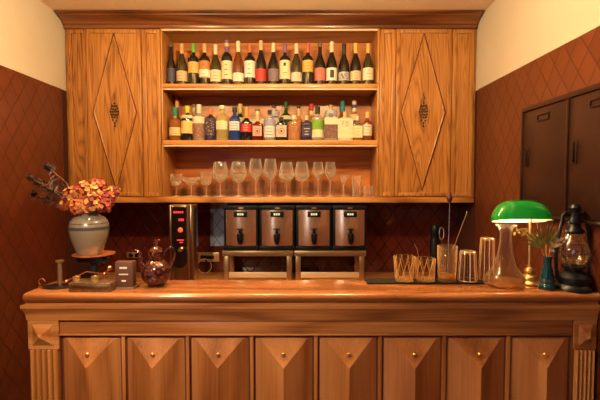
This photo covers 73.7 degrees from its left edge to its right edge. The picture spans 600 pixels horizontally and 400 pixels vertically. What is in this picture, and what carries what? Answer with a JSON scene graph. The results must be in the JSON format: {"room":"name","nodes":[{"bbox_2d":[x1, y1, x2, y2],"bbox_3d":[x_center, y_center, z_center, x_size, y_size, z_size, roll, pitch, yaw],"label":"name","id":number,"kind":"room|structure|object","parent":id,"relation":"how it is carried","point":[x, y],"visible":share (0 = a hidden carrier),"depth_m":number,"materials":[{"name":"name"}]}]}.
{"room":"bar","nodes":[
{"label":"bar","id":0,"kind":"room"},
{"bbox_2d":[0,0,65,90],"bbox_3d":[-1.965,0.181,-0.293,0.150,2.982,7.800,0,2,0],"label":"wall","id":1,"kind":"structure","parent":0,"point":[32,34],"depth_m":2.83,"materials":[{"name":"paint"}]},
{"bbox_2d":[0,65,66,399],"bbox_3d":[-1.884,0.417,1.014,0.012,2.400,4.390,0,2,0],"label":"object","id":2,"kind":"structure","parent":1,"relation":"attached to","point":[32,232],"depth_m":2.73,"materials":[{"name":"red tile"}]},
{"bbox_2d":[62,90,91,279],"bbox_3d":[-1.888,0.315,3.412,0.004,2.400,0.410,0,2,0],"label":"trim","id":3,"kind":"structure","parent":1,"relation":"attached to","point":[73,268],"depth_m":3.25,"materials":[{"name":"red paint"}]},
{"bbox_2d":[39,0,495,10],"bbox_3d":[-0.175,-1.363,-0.258,3.550,0.100,8.000,0,2,0],"label":"ceiling","id":4,"kind":"structure","parent":0,"point":[53,4],"depth_m":2.97,"materials":[{"name":"paint"}]},
{"bbox_2d":[96,203,456,274],"bbox_3d":[-0.200,0.014,3.654,3.800,2.982,0.100,0,2,0],"label":"wall","id":5,"kind":"structure","parent":0,"point":[393,229],"depth_m":3.62,"materials":[{"name":"red tile"}]},
{"bbox_2d":[65,29,162,196],"bbox_3d":[-1.500,-0.702,3.383,0.768,1.344,0.361,0,2,0],"label":"upper cabinet","id":6,"kind":"object","parent":5,"relation":"attached to","point":[114,112],"visible":0.89,"depth_m":3.21,"materials":[{"name":"brown wood"}]},
{"bbox_2d":[54,10,483,28],"bbox_3d":[-0.235,-1.409,3.133,3.282,0.091,0.160,0,2,0],"label":"crown molding","id":7,"kind":"structure","parent":6,"relation":"on","point":[71,19],"depth_m":3.13,"materials":[{"name":"brown wood"}]},
{"bbox_2d":[127,252,141,257],"bbox_3d":[-1.500,0.499,3.614,0.136,0.050,0.019,0,2,0],"label":"wall socket","id":8,"kind":"object","parent":5,"relation":"attached to","point":[129,254],"visible":0.8,"depth_m":3.61,"materials":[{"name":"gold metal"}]},
{"bbox_2d":[198,252,218,261],"bbox_3d":[-0.825,0.513,3.615,0.181,0.082,0.019,0,2,0],"label":"wall socket","id":9,"kind":"object","parent":5,"relation":"attached to","point":[215,254],"visible":0.63,"depth_m":3.60,"materials":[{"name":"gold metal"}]},
{"bbox_2d":[198,255,212,272],"bbox_3d":[-0.846,0.576,3.579,0.133,0.154,0.056,0,2,0],"label":"power cable","id":10,"kind":"object","parent":9,"relation":"hanging from","point":[206,257],"visible":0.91,"depth_m":3.57,"materials":[{"name":"black plastic"}]},
{"bbox_2d":[210,203,225,245],"bbox_3d":[-0.739,0.212,3.610,0.142,0.410,0.004,0,2,0],"label":"trim","id":11,"kind":"structure","parent":5,"relation":"attached to","point":[216,209],"depth_m":3.61,"materials":[{"name":"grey tile"}]},
{"bbox_2d":[90,197,473,202],"bbox_3d":[-0.177,-0.009,3.416,3.166,0.044,0.370,0,2,0],"label":"board","id":12,"kind":"object","parent":5,"relation":"attached to","point":[120,199],"visible":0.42,"depth_m":3.23,"materials":[{"name":"brown wood"}]},
{"bbox_2d":[160,29,379,196],"bbox_3d":[-0.240,-0.702,3.371,1.746,1.344,0.328,0,2,0],"label":"shelf unit","id":13,"kind":"object","parent":12,"relation":"on","point":[358,159],"visible":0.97,"depth_m":3.51,"materials":[{"name":"brown wood"}]},
{"bbox_2d":[167,43,175,83],"bbox_3d":[-1.062,-1.111,3.300,0.070,0.350,0.070,0,2,0],"label":"wine bottle","id":14,"kind":"object","parent":13,"relation":"on","point":[171,68],"visible":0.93,"depth_m":3.28,"materials":[{"name":"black glass"}]},
{"bbox_2d":[169,107,180,139],"bbox_3d":[-1.036,-0.627,3.320,0.098,0.280,0.101,0,2,0],"label":"bottle","id":15,"kind":"object","parent":13,"relation":"on","point":[174,123],"visible":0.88,"depth_m":3.29,"materials":[{"name":"orange"}]},
{"bbox_2d":[175,99,180,120],"bbox_3d":[-1.054,-0.677,3.434,0.074,0.371,0.074,0,2,0],"label":"bottle","id":16,"kind":"object","parent":13,"relation":"on","point":[176,100],"visible":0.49,"depth_m":3.41,"materials":[{"name":"brown glass"}]},
{"bbox_2d":[176,43,187,83],"bbox_3d":[-0.974,-1.111,3.300,0.091,0.350,0.092,0,2,0],"label":"wine bottle","id":17,"kind":"object","parent":13,"relation":"on","point":[181,67],"visible":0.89,"depth_m":3.27,"materials":[{"name":"green glass"}]},
{"bbox_2d":[181,106,192,139],"bbox_3d":[-0.933,-0.633,3.320,0.106,0.292,0.105,0,2,0],"label":"bottle","id":18,"kind":"object","parent":13,"relation":"on","point":[186,121],"visible":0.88,"depth_m":3.28,"materials":[{"name":"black glass"}]},
{"bbox_2d":[182,177,199,196],"bbox_3d":[-0.917,-0.111,3.368,0.142,0.161,0.142,0,2,0],"label":"glass","id":19,"kind":"object","parent":13,"relation":"on","point":[182,177],"visible":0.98,"depth_m":3.35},
{"bbox_2d":[188,43,198,83],"bbox_3d":[-0.878,-1.111,3.300,0.091,0.350,0.092,0,2,0],"label":"wine bottle","id":20,"kind":"object","parent":13,"relation":"on","point":[193,61],"visible":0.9,"depth_m":3.27,"materials":[{"name":"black glass"}]},
{"bbox_2d":[192,104,195,115],"bbox_3d":[-0.910,-0.656,3.435,0.079,0.329,0.079,0,2,0],"label":"bottle","id":21,"kind":"object","parent":13,"relation":"on","point":[193,105],"visible":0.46,"depth_m":3.42,"materials":[{"name":"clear glass"}]},
{"bbox_2d":[192,104,204,139],"bbox_3d":[-0.837,-0.639,3.320,0.110,0.305,0.110,0,2,0],"label":"bottle","id":22,"kind":"object","parent":13,"relation":"on","point":[198,119],"visible":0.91,"depth_m":3.28,"materials":[{"name":"white"}]},
{"bbox_2d":[199,43,209,83],"bbox_3d":[-0.786,-1.111,3.300,0.093,0.350,0.092,0,2,0],"label":"wine bottle","id":23,"kind":"object","parent":13,"relation":"on","point":[204,60],"visible":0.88,"depth_m":3.27,"materials":[{"name":"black glass"}]},
{"bbox_2d":[204,109,215,139],"bbox_3d":[-0.742,-0.621,3.320,0.095,0.268,0.079,0,2,0],"label":"bottle","id":24,"kind":"object","parent":13,"relation":"on","point":[210,121],"visible":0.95,"depth_m":3.29,"materials":[{"name":"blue glass"}]},
{"bbox_2d":[210,44,220,83],"bbox_3d":[-0.696,-1.107,3.300,0.091,0.342,0.092,0,2,0],"label":"wine bottle","id":25,"kind":"object","parent":13,"relation":"on","point":[215,67],"visible":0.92,"depth_m":3.27,"materials":[{"name":"green glass"}]},
{"bbox_2d":[212,162,227,196],"bbox_3d":[-0.671,-0.175,3.366,0.130,0.289,0.130,0,2,0],"label":"glass","id":26,"kind":"object","parent":13,"relation":"on","point":[214,162],"visible":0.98,"depth_m":3.35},
{"bbox_2d":[216,105,228,139],"bbox_3d":[-0.645,-0.634,3.320,0.103,0.295,0.105,0,2,0],"label":"bottle","id":27,"kind":"object","parent":13,"relation":"on","point":[222,120],"visible":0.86,"depth_m":3.28,"materials":[{"name":"yellow"}]},
{"bbox_2d":[221,40,232,83],"bbox_3d":[-0.602,-1.126,3.299,0.091,0.379,0.092,0,2,0],"label":"wine bottle","id":28,"kind":"object","parent":13,"relation":"on","point":[226,59],"visible":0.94,"depth_m":3.27,"materials":[{"name":"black glass"}]},
{"bbox_2d":[229,107,240,139],"bbox_3d":[-0.541,-0.628,3.320,0.094,0.282,0.096,0,2,0],"label":"bottle","id":29,"kind":"object","parent":13,"relation":"on","point":[234,121],"visible":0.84,"depth_m":3.28,"materials":[{"name":"blue"}]},
{"bbox_2d":[233,41,243,83],"bbox_3d":[-0.509,-1.121,3.300,0.091,0.371,0.092,0,2,0],"label":"wine bottle","id":30,"kind":"object","parent":13,"relation":"on","point":[238,66],"visible":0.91,"depth_m":3.27,"materials":[{"name":"orange glass"}]},
{"bbox_2d":[230,162,246,196],"bbox_3d":[-0.517,-0.175,3.366,0.134,0.289,0.134,0,2,0],"label":"glass","id":31,"kind":"object","parent":13,"relation":"on","point":[232,162],"visible":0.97,"depth_m":3.35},
{"bbox_2d":[238,103,243,121],"bbox_3d":[-0.513,-0.658,3.434,0.084,0.333,0.085,0,2,0],"label":"bottle","id":32,"kind":"object","parent":13,"relation":"on","point":[240,105],"visible":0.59,"depth_m":3.41,"materials":[{"name":"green glass"}]},
{"bbox_2d":[240,107,251,139],"bbox_3d":[-0.443,-0.629,3.320,0.101,0.284,0.101,0,2,0],"label":"bottle","id":33,"kind":"object","parent":13,"relation":"on","point":[246,124],"visible":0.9,"depth_m":3.29,"materials":[{"name":"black glass"}]},
{"bbox_2d":[244,43,254,83],"bbox_3d":[-0.414,-1.111,3.300,0.091,0.350,0.092,0,2,0],"label":"wine bottle","id":34,"kind":"object","parent":13,"relation":"on","point":[249,61],"visible":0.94,"depth_m":3.27,"materials":[{"name":"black glass"}]},
{"bbox_2d":[250,108,263,125],"bbox_3d":[-0.365,-0.637,3.436,0.135,0.290,0.108,0,2,0],"label":"bottle","id":35,"kind":"object","parent":13,"relation":"on","point":[253,120],"visible":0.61,"depth_m":3.39,"materials":[{"name":"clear glass"}]},
{"bbox_2d":[252,114,263,139],"bbox_3d":[-0.351,-0.598,3.321,0.096,0.222,0.080,0,2,0],"label":"bottle","id":36,"kind":"object","parent":13,"relation":"on","point":[257,127],"visible":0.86,"depth_m":3.29,"materials":[{"name":"red"}]},
{"bbox_2d":[255,40,266,83],"bbox_3d":[-0.322,-1.123,3.299,0.091,0.375,0.092,0,2,0],"label":"wine bottle","id":37,"kind":"object","parent":13,"relation":"on","point":[260,68],"visible":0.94,"depth_m":3.27,"materials":[{"name":"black glass"}]},
{"bbox_2d":[264,110,275,139],"bbox_3d":[-0.252,-0.617,3.321,0.098,0.259,0.101,0,2,0],"label":"bottle","id":38,"kind":"object","parent":13,"relation":"on","point":[269,122],"visible":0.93,"depth_m":3.28,"materials":[{"name":"white"}]},
{"bbox_2d":[268,43,278,83],"bbox_3d":[-0.220,-1.113,3.300,0.091,0.354,0.092,0,2,0],"label":"wine bottle","id":39,"kind":"object","parent":13,"relation":"on","point":[273,67],"visible":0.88,"depth_m":3.27,"materials":[{"name":"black glass"}]},
{"bbox_2d":[271,105,278,123],"bbox_3d":[-0.225,-0.653,3.435,0.095,0.323,0.094,0,2,0],"label":"bottle","id":40,"kind":"object","parent":13,"relation":"on","point":[275,113],"visible":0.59,"depth_m":3.40,"materials":[{"name":"white"}]},
{"bbox_2d":[276,117,287,139],"bbox_3d":[-0.153,-0.588,3.321,0.099,0.202,0.083,0,2,0],"label":"bottle","id":41,"kind":"object","parent":13,"relation":"on","point":[281,127],"visible":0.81,"depth_m":3.28,"materials":[{"name":"black glass"}]},
{"bbox_2d":[279,43,290,83],"bbox_3d":[-0.124,-1.111,3.300,0.091,0.350,0.092,0,2,0],"label":"wine bottle","id":42,"kind":"object","parent":13,"relation":"on","point":[284,63],"visible":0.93,"depth_m":3.27,"materials":[{"name":"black glass"}]},
{"bbox_2d":[280,101,291,124],"bbox_3d":[-0.120,-0.667,3.434,0.103,0.350,0.104,0,2,0],"label":"bottle","id":43,"kind":"object","parent":13,"relation":"on","point":[287,117],"visible":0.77,"depth_m":3.40,"materials":[{"name":"green glass"}]},
{"bbox_2d":[279,162,293,196],"bbox_3d":[-0.113,-0.175,3.366,0.127,0.289,0.127,0,2,0],"label":"glass","id":44,"kind":"object","parent":13,"relation":"on","point":[281,162],"visible":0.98,"depth_m":3.34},
{"bbox_2d":[288,115,300,139],"bbox_3d":[-0.048,-0.594,3.323,0.107,0.214,0.108,0,2,0],"label":"bottle","id":45,"kind":"object","parent":13,"relation":"on","point":[294,126],"visible":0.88,"depth_m":3.28,"materials":[{"name":"brown"}]},
{"bbox_2d":[291,43,301,83],"bbox_3d":[-0.029,-1.111,3.300,0.091,0.350,0.092,0,2,0],"label":"wine bottle","id":46,"kind":"object","parent":13,"relation":"on","point":[296,66],"visible":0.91,"depth_m":3.27,"materials":[{"name":"green glass"}]},
{"bbox_2d":[297,105,302,122],"bbox_3d":[-0.011,-0.653,3.435,0.074,0.323,0.074,0,2,0],"label":"bottle","id":47,"kind":"object","parent":13,"relation":"on","point":[299,119],"visible":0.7,"depth_m":3.42,"materials":[{"name":"brown"}]},
{"bbox_2d":[294,163,309,196],"bbox_3d":[0.017,-0.175,3.366,0.127,0.289,0.127,0,2,0],"label":"glass","id":48,"kind":"object","parent":13,"relation":"on","point":[296,163],"visible":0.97,"depth_m":3.35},
{"bbox_2d":[301,116,311,139],"bbox_3d":[0.055,-0.593,3.322,0.094,0.212,0.077,0,2,0],"label":"bottle","id":49,"kind":"object","parent":13,"relation":"on","point":[306,126],"visible":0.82,"depth_m":3.29,"materials":[{"name":"blue glass"}]},
{"bbox_2d":[302,43,312,83],"bbox_3d":[0.064,-1.113,3.300,0.091,0.354,0.092,0,2,0],"label":"wine bottle","id":50,"kind":"object","parent":13,"relation":"on","point":[307,61],"visible":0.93,"depth_m":3.27,"materials":[{"name":"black glass"}]},
{"bbox_2d":[308,103,313,121],"bbox_3d":[0.099,-0.658,3.435,0.083,0.333,0.083,0,2,0],"label":"bottle","id":51,"kind":"object","parent":13,"relation":"on","point":[311,106],"visible":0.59,"depth_m":3.41,"materials":[{"name":"brown"}]},
{"bbox_2d":[311,106,323,139],"bbox_3d":[0.146,-0.632,3.320,0.104,0.290,0.105,0,2,0],"label":"bottle","id":52,"kind":"object","parent":13,"relation":"on","point":[317,121],"visible":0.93,"depth_m":3.28,"materials":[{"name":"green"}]},
{"bbox_2d":[314,42,325,83],"bbox_3d":[0.165,-1.115,3.300,0.091,0.358,0.092,0,2,0],"label":"wine bottle","id":53,"kind":"object","parent":13,"relation":"on","point":[320,69],"visible":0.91,"depth_m":3.27,"materials":[{"name":"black glass"}]},
{"bbox_2d":[324,113,337,139],"bbox_3d":[0.257,-0.602,3.321,0.113,0.231,0.093,0,2,0],"label":"bottle","id":54,"kind":"object","parent":13,"relation":"on","point":[330,123],"visible":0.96,"depth_m":3.28,"materials":[{"name":"white"}]},
{"bbox_2d":[325,105,336,116],"bbox_3d":[0.265,-0.653,3.435,0.106,0.323,0.108,0,2,0],"label":"bottle","id":55,"kind":"object","parent":13,"relation":"on","point":[330,110],"visible":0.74,"depth_m":3.39,"materials":[{"name":"clear glass"}]},
{"bbox_2d":[326,41,336,83],"bbox_3d":[0.262,-1.119,3.300,0.091,0.367,0.092,0,2,0],"label":"wine bottle","id":56,"kind":"object","parent":13,"relation":"on","point":[331,66],"visible":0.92,"depth_m":3.27,"materials":[{"name":"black glass"}]},
{"bbox_2d":[338,101,344,118],"bbox_3d":[0.366,-0.670,3.434,0.086,0.357,0.085,0,2,0],"label":"bottle","id":57,"kind":"object","parent":13,"relation":"on","point":[342,103],"visible":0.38,"depth_m":3.41,"materials":[{"name":"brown glass"}]},
{"bbox_2d":[338,43,349,83],"bbox_3d":[0.363,-1.111,3.300,0.091,0.350,0.092,0,2,0],"label":"wine bottle","id":58,"kind":"object","parent":13,"relation":"on","point":[344,69],"visible":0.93,"depth_m":3.27,"materials":[{"name":"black glass"}]},
{"bbox_2d":[338,112,352,139],"bbox_3d":[0.372,-0.609,3.321,0.126,0.245,0.104,0,2,0],"label":"bottle","id":59,"kind":"object","parent":13,"relation":"on","point":[345,124],"visible":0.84,"depth_m":3.27,"materials":[{"name":"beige glass"}]},
{"bbox_2d":[349,100,359,123],"bbox_3d":[0.466,-0.671,3.434,0.090,0.358,0.089,0,2,0],"label":"bottle","id":60,"kind":"object","parent":13,"relation":"on","point":[354,102],"visible":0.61,"depth_m":3.41,"materials":[{"name":"brown"}]},
{"bbox_2d":[350,43,360,83],"bbox_3d":[0.459,-1.113,3.300,0.091,0.354,0.092,0,2,0],"label":"wine bottle","id":61,"kind":"object","parent":13,"relation":"on","point":[355,67],"visible":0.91,"depth_m":3.27,"materials":[{"name":"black glass"}]},
{"bbox_2d":[353,116,362,139],"bbox_3d":[0.475,-0.592,3.322,0.092,0.210,0.076,0,2,0],"label":"bottle","id":62,"kind":"object","parent":13,"relation":"on","point":[357,127],"visible":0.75,"depth_m":3.29,"materials":[{"name":"brown"}]},
{"bbox_2d":[362,112,371,139],"bbox_3d":[0.558,-0.608,3.321,0.082,0.243,0.084,0,2,0],"label":"bottle","id":63,"kind":"object","parent":13,"relation":"on","point":[367,125],"visible":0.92,"depth_m":3.29,"materials":[{"name":"brown glass"}]},
{"bbox_2d":[362,43,373,83],"bbox_3d":[0.561,-1.111,3.300,0.091,0.350,0.092,0,2,0],"label":"wine bottle","id":64,"kind":"object","parent":13,"relation":"on","point":[367,69],"visible":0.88,"depth_m":3.27,"materials":[{"name":"green glass"}]},
{"bbox_2d":[378,29,475,196],"bbox_3d":[1.025,-0.702,3.383,0.778,1.344,0.361,0,2,0],"label":"upper cabinet","id":65,"kind":"object","parent":5,"relation":"attached to","point":[427,76],"visible":0.99,"depth_m":3.22,"materials":[{"name":"brown wood"}]},
{"bbox_2d":[475,0,599,90],"bbox_3d":[1.495,0.181,-0.293,0.150,2.982,7.800,0,2,0],"label":"wall","id":66,"kind":"structure","parent":0,"point":[510,34],"depth_m":2.54,"materials":[{"name":"paint"}]},
{"bbox_2d":[456,91,476,277],"bbox_3d":[1.418,0.315,3.421,0.004,2.400,0.390,0,2,0],"label":"trim","id":67,"kind":"structure","parent":66,"relation":"attached to","point":[466,238],"depth_m":3.36,"materials":[{"name":"red paint"}]},
{"bbox_2d":[474,26,599,399],"bbox_3d":[1.414,0.481,-0.475,0.012,2.400,7.410,0,2,0],"label":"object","id":68,"kind":"structure","parent":66,"relation":"attached to","point":[574,65],"depth_m":2.60,"materials":[{"name":"red tile"}]},
{"bbox_2d":[519,82,599,225],"bbox_3d":[1.385,-0.221,2.067,0.044,0.658,0.858,0,2,0],"label":"locker","id":69,"kind":"object","parent":66,"relation":"attached to","point":[560,151],"visible":0.89,"depth_m":2.10,"materials":[{"name":"brown metal"}]},
{"bbox_3d":[-0.175,1.717,-0.127,3.550,0.100,8.000,0,2,0],"label":"floor","id":70,"kind":"structure","parent":0,"visible":0},
{"bbox_2d":[98,272,445,279],"bbox_3d":[-0.235,1.092,3.358,3.110,0.853,0.578,0,2,0],"label":"countertop","id":71,"kind":"structure","parent":70,"relation":"on","point":[210,275],"depth_m":3.46,"materials":[{"name":"brown wood"}]},
{"bbox_2d":[169,204,198,279],"bbox_3d":[-0.910,0.355,3.116,0.190,0.638,0.184,0,2,0],"label":"tower","id":72,"kind":"object","parent":71,"relation":"on","point":[183,218],"visible":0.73,"depth_m":3.07,"materials":[{"name":"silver metal"}]},
{"bbox_2d":[222,249,293,279],"bbox_3d":[-0.341,0.534,3.376,0.573,0.260,0.300,0,2,0],"label":"stand","id":73,"kind":"object","parent":71,"relation":"on","point":[229,255],"visible":0.79,"depth_m":3.23,"materials":[{"name":"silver metal"}]},
{"bbox_2d":[223,204,260,249],"bbox_3d":[-0.478,0.222,3.345,0.282,0.364,0.376,0,2,0],"label":"dispenser","id":74,"kind":"object","parent":73,"relation":"on","point":[241,221],"visible":0.97,"depth_m":3.23,"materials":[{"name":"silver metal"}]},
{"bbox_2d":[237,228,242,244],"bbox_3d":[-0.477,0.289,3.195,0.052,0.127,0.070,0,2,0],"label":"tap","id":75,"kind":"object","parent":74,"relation":"on","point":[239,230],"depth_m":3.17,"materials":[{"name":"black plastic"}]},
{"bbox_2d":[259,204,294,249],"bbox_3d":[-0.187,0.222,3.345,0.292,0.364,0.376,0,2,0],"label":"dispenser","id":76,"kind":"object","parent":73,"relation":"on","point":[276,221],"visible":1,"depth_m":3.23,"materials":[{"name":"silver metal"}]},
{"bbox_2d":[273,228,279,244],"bbox_3d":[-0.185,0.289,3.195,0.052,0.127,0.070,0,2,0],"label":"tap","id":77,"kind":"object","parent":76,"relation":"on","point":[276,231],"depth_m":3.17,"materials":[{"name":"black plastic"}]},
{"bbox_2d":[294,245,365,279],"bbox_3d":[0.242,0.534,3.376,0.578,0.260,0.300,0,2,0],"label":"stand","id":78,"kind":"object","parent":71,"relation":"on","point":[359,255],"visible":0.83,"depth_m":3.23,"materials":[{"name":"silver metal"}]},
{"bbox_2d":[296,204,331,249],"bbox_3d":[0.112,0.222,3.345,0.295,0.364,0.376,0,2,0],"label":"dispenser","id":79,"kind":"object","parent":78,"relation":"on","point":[313,221],"visible":1,"depth_m":3.23,"materials":[{"name":"silver metal"}]},
{"bbox_2d":[311,228,316,244],"bbox_3d":[0.113,0.289,3.195,0.052,0.127,0.070,0,2,0],"label":"tap","id":80,"kind":"object","parent":79,"relation":"on","point":[313,230],"depth_m":3.17,"materials":[{"name":"black plastic"}]},
{"bbox_2d":[330,204,366,249],"bbox_3d":[0.404,0.222,3.345,0.280,0.364,0.376,0,2,0],"label":"dispenser","id":81,"kind":"object","parent":78,"relation":"on","point":[349,221],"visible":0.98,"depth_m":3.23,"materials":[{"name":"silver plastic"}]},
{"bbox_2d":[348,228,353,244],"bbox_3d":[0.405,0.289,3.195,0.052,0.127,0.070,0,2,0],"label":"tap","id":82,"kind":"object","parent":81,"relation":"on","point":[350,230],"depth_m":3.17,"materials":[{"name":"black plastic"}]},
{"bbox_2d":[429,224,439,277],"bbox_3d":[1.057,0.430,3.141,0.074,0.487,0.074,0,2,0],"label":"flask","id":83,"kind":"object","parent":71,"relation":"on","point":[434,229],"visible":0.73,"depth_m":3.11,"materials":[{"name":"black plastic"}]},
{"bbox_2d":[20,302,599,399],"bbox_3d":[0.048,1.025,2.003,2.712,1.101,0.265,0,2,0],"label":"bar counter","id":84,"kind":"object","parent":70,"relation":"on","point":[78,350],"depth_m":1.90,"materials":[{"name":"brown wood"}]},
{"bbox_2d":[22,280,599,301],"bbox_3d":[0.055,0.453,1.996,2.702,0.042,0.270,0,2,0],"label":"countertop","id":85,"kind":"structure","parent":84,"relation":"on","point":[173,290],"depth_m":1.89,"materials":[{"name":"brown wood"}]},
{"bbox_2d":[38,250,115,291],"bbox_3d":[-1.091,0.353,2.022,0.389,0.153,0.271,0,2,0],"label":"balance scale","id":86,"kind":"object","parent":85,"relation":"on","point":[104,284],"visible":0.91,"depth_m":1.96,"materials":[{"name":"wood"}]},
{"bbox_2d":[72,275,80,281],"bbox_3d":[-1.078,0.377,1.930,0.035,0.026,0.035,0,2,0],"label":"weight","id":87,"kind":"object","parent":86,"relation":"on","point":[76,278],"visible":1,"depth_m":1.92,"materials":[{"name":"metal"}]},
{"bbox_2d":[68,211,108,255],"bbox_3d":[-1.079,0.168,2.049,0.186,0.219,0.186,0,2,0],"label":"vase","id":88,"kind":"object","parent":86,"relation":"on","point":[88,232],"visible":0.84,"depth_m":1.99,"materials":[{"name":"ceramic"}]},
{"bbox_2d":[25,174,62,201],"bbox_3d":[-1.248,-0.033,2.046,0.298,0.206,0.061,0,2,0],"label":"thistle","id":89,"kind":"object","parent":88,"relation":"in","point":[30,177],"visible":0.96,"depth_m":2.04,"materials":[{"name":"brown"}]},
{"bbox_2d":[30,190,59,208],"bbox_3d":[-1.254,0.005,2.057,0.310,0.129,0.056,1,2,13],"label":"thistle","id":90,"kind":"object","parent":88,"relation":"in","point":[33,193],"visible":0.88,"depth_m":2.07,"materials":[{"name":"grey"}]},
{"bbox_2d":[33,176,62,196],"bbox_3d":[-1.236,-0.027,2.054,0.276,0.194,0.069,0,2,0],"label":"thistle","id":91,"kind":"object","parent":88,"relation":"in","point":[41,180],"visible":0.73,"depth_m":2.05,"materials":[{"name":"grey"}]},
{"bbox_2d":[42,162,73,195],"bbox_3d":[-1.200,-0.062,2.024,0.205,0.266,0.063,0,2,0],"label":"thistle","id":92,"kind":"object","parent":88,"relation":"in","point":[47,167],"visible":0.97,"depth_m":2.02,"materials":[{"name":"brown"}]},
{"bbox_2d":[58,177,119,214],"bbox_3d":[-1.082,-0.017,2.018,0.304,0.198,0.205,0,2,0],"label":"hydrangea","id":93,"kind":"object","parent":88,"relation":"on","point":[79,202],"visible":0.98,"depth_m":2.00,"materials":[{"name":"orange plant"}]},
{"bbox_2d":[91,275,98,281],"bbox_3d":[-0.988,0.376,1.930,0.035,0.028,0.035,0,2,0],"label":"weight","id":94,"kind":"object","parent":86,"relation":"on","point":[94,278],"visible":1,"depth_m":1.92,"materials":[{"name":"metal"}]},
{"bbox_2d":[115,260,139,288],"bbox_3d":[-0.857,0.366,1.971,0.104,0.132,0.072,0,2,0],"label":"block","id":95,"kind":"object","parent":85,"relation":"on","point":[125,270],"visible":0.98,"depth_m":1.95,"materials":[{"name":"brown"}]},
{"bbox_2d":[132,238,175,287],"bbox_3d":[-0.730,0.308,2.001,0.162,0.245,0.156,2,3,43],"label":"teapot","id":96,"kind":"object","parent":85,"relation":"on","point":[156,271],"visible":1,"depth_m":1.97,"materials":[{"name":"ceramic"}]},
{"bbox_2d":[141,260,170,287],"bbox_3d":[-0.721,0.364,2.002,0.145,0.133,0.142,0,2,0],"label":"pot","id":97,"kind":"object","parent":96,"relation":"attached to","point":[155,273],"depth_m":1.96,"materials":[{"name":"orange metal"}]},
{"bbox_2d":[365,278,484,283],"bbox_3d":[0.642,0.422,2.081,0.598,0.010,0.093,0,2,0],"label":"bar mat","id":98,"kind":"object","parent":85,"relation":"on","point":[368,280],"visible":0.77,"depth_m":2.05,"materials":[{"name":"black rubber"}]},
{"bbox_2d":[394,254,414,281],"bbox_3d":[0.540,0.354,2.072,0.111,0.126,0.111,0,2,0],"label":"glass tumbler","id":99,"kind":"object","parent":98,"relation":"on","point":[413,259],"visible":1,"depth_m":2.06,"materials":[{"name":"clear glass"}]},
{"bbox_2d":[415,256,435,281],"bbox_3d":[0.649,0.359,2.072,0.103,0.116,0.103,0,2,0],"label":"glass tumbler","id":100,"kind":"object","parent":98,"relation":"on","point":[423,277],"visible":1,"depth_m":2.06,"materials":[{"name":"clear glass"}]},
{"bbox_2d":[437,244,457,281],"bbox_3d":[0.761,0.327,2.071,0.100,0.180,0.100,0,2,0],"label":"glass","id":101,"kind":"object","parent":98,"relation":"on","point":[448,277],"visible":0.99,"depth_m":2.06,"materials":[{"name":"clear glass"}]},
{"bbox_2d":[439,227,444,273],"bbox_3d":[0.730,0.261,2.058,0.034,0.244,0.006,0,2,-6],"label":"strainer","id":102,"kind":"object","parent":101,"relation":"in","point":[441,227],"visible":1,"depth_m":2.06,"materials":[{"name":"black metal"}]},
{"bbox_2d":[447,192,452,273],"bbox_3d":[0.770,0.170,2.064,0.027,0.427,0.028,0,2,0],"label":"spoon","id":103,"kind":"object","parent":101,"relation":"in","point":[449,197],"visible":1,"depth_m":2.06,"materials":[{"name":"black metal"}]},
{"bbox_2d":[444,211,467,272],"bbox_3d":[0.810,0.221,2.081,0.125,0.326,0.010,0,2,-5],"label":"spoon","id":104,"kind":"object","parent":101,"relation":"in","point":[466,211],"visible":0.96,"depth_m":2.08,"materials":[{"name":"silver metal"}]},
{"bbox_2d":[457,250,477,281],"bbox_3d":[0.868,0.339,2.071,0.100,0.154,0.099,0,2,0],"label":"glass","id":105,"kind":"object","parent":98,"relation":"on","point":[468,252],"visible":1,"depth_m":2.06,"materials":[{"name":"glass"}]},
{"bbox_2d":[478,237,494,283],"bbox_3d":[0.972,0.311,2.081,0.084,0.232,0.084,0,2,0],"label":"glass","id":106,"kind":"object","parent":85,"relation":"on","point":[485,239],"visible":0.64,"depth_m":2.06,"materials":[{"name":"glass"}]},
{"bbox_2d":[484,224,525,288],"bbox_3d":[1.028,0.277,2.004,0.189,0.306,0.189,0,2,0],"label":"glass decanter","id":107,"kind":"object","parent":85,"relation":"on","point":[504,282],"visible":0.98,"depth_m":1.97,"materials":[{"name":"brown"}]},
{"bbox_2d":[491,200,552,285],"bbox_3d":[1.128,0.215,2.044,0.284,0.428,0.135,0,2,0],"label":"lamp","id":108,"kind":"object","parent":85,"relation":"on","point":[512,211],"visible":0.98,"depth_m":2.01,"materials":[{"name":"glass"}]},
{"bbox_2d":[537,256,556,290],"bbox_3d":[1.203,0.353,1.947,0.080,0.159,0.080,0,2,0],"label":"vase","id":109,"kind":"object","parent":85,"relation":"on","point":[547,282],"visible":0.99,"depth_m":1.93,"materials":[{"name":"teal ceramic"}]},
{"bbox_2d":[513,228,544,256],"bbox_3d":[1.142,0.227,1.985,0.152,0.171,0.039,2,3,41],"label":"leaf sprig","id":110,"kind":"object","parent":109,"relation":"in","point":[524,231],"visible":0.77,"depth_m":2.01,"materials":[{"name":"brown"}]},
{"bbox_2d":[525,225,568,256],"bbox_3d":[1.194,0.211,1.940,0.218,0.205,0.025,0,2,0],"label":"frond","id":111,"kind":"object","parent":109,"relation":"in","point":[537,244],"visible":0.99,"depth_m":1.94,"materials":[{"name":"green plant"}]},
{"bbox_2d":[548,237,563,256],"bbox_3d":[1.235,0.246,1.932,0.068,0.135,0.020,0,2,2],"label":"flower sprig","id":112,"kind":"object","parent":109,"relation":"in","point":[556,244],"visible":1,"depth_m":1.93,"materials":[{"name":"brown"}]},
{"bbox_2d":[554,204,593,292],"bbox_3d":[1.328,0.225,1.941,0.172,0.415,0.172,-2,3,-45],"label":"hurricane lantern","id":113,"kind":"object","parent":85,"relation":"on","point":[571,278],"visible":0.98,"depth_m":1.91,"materials":[{"name":"black metal"}]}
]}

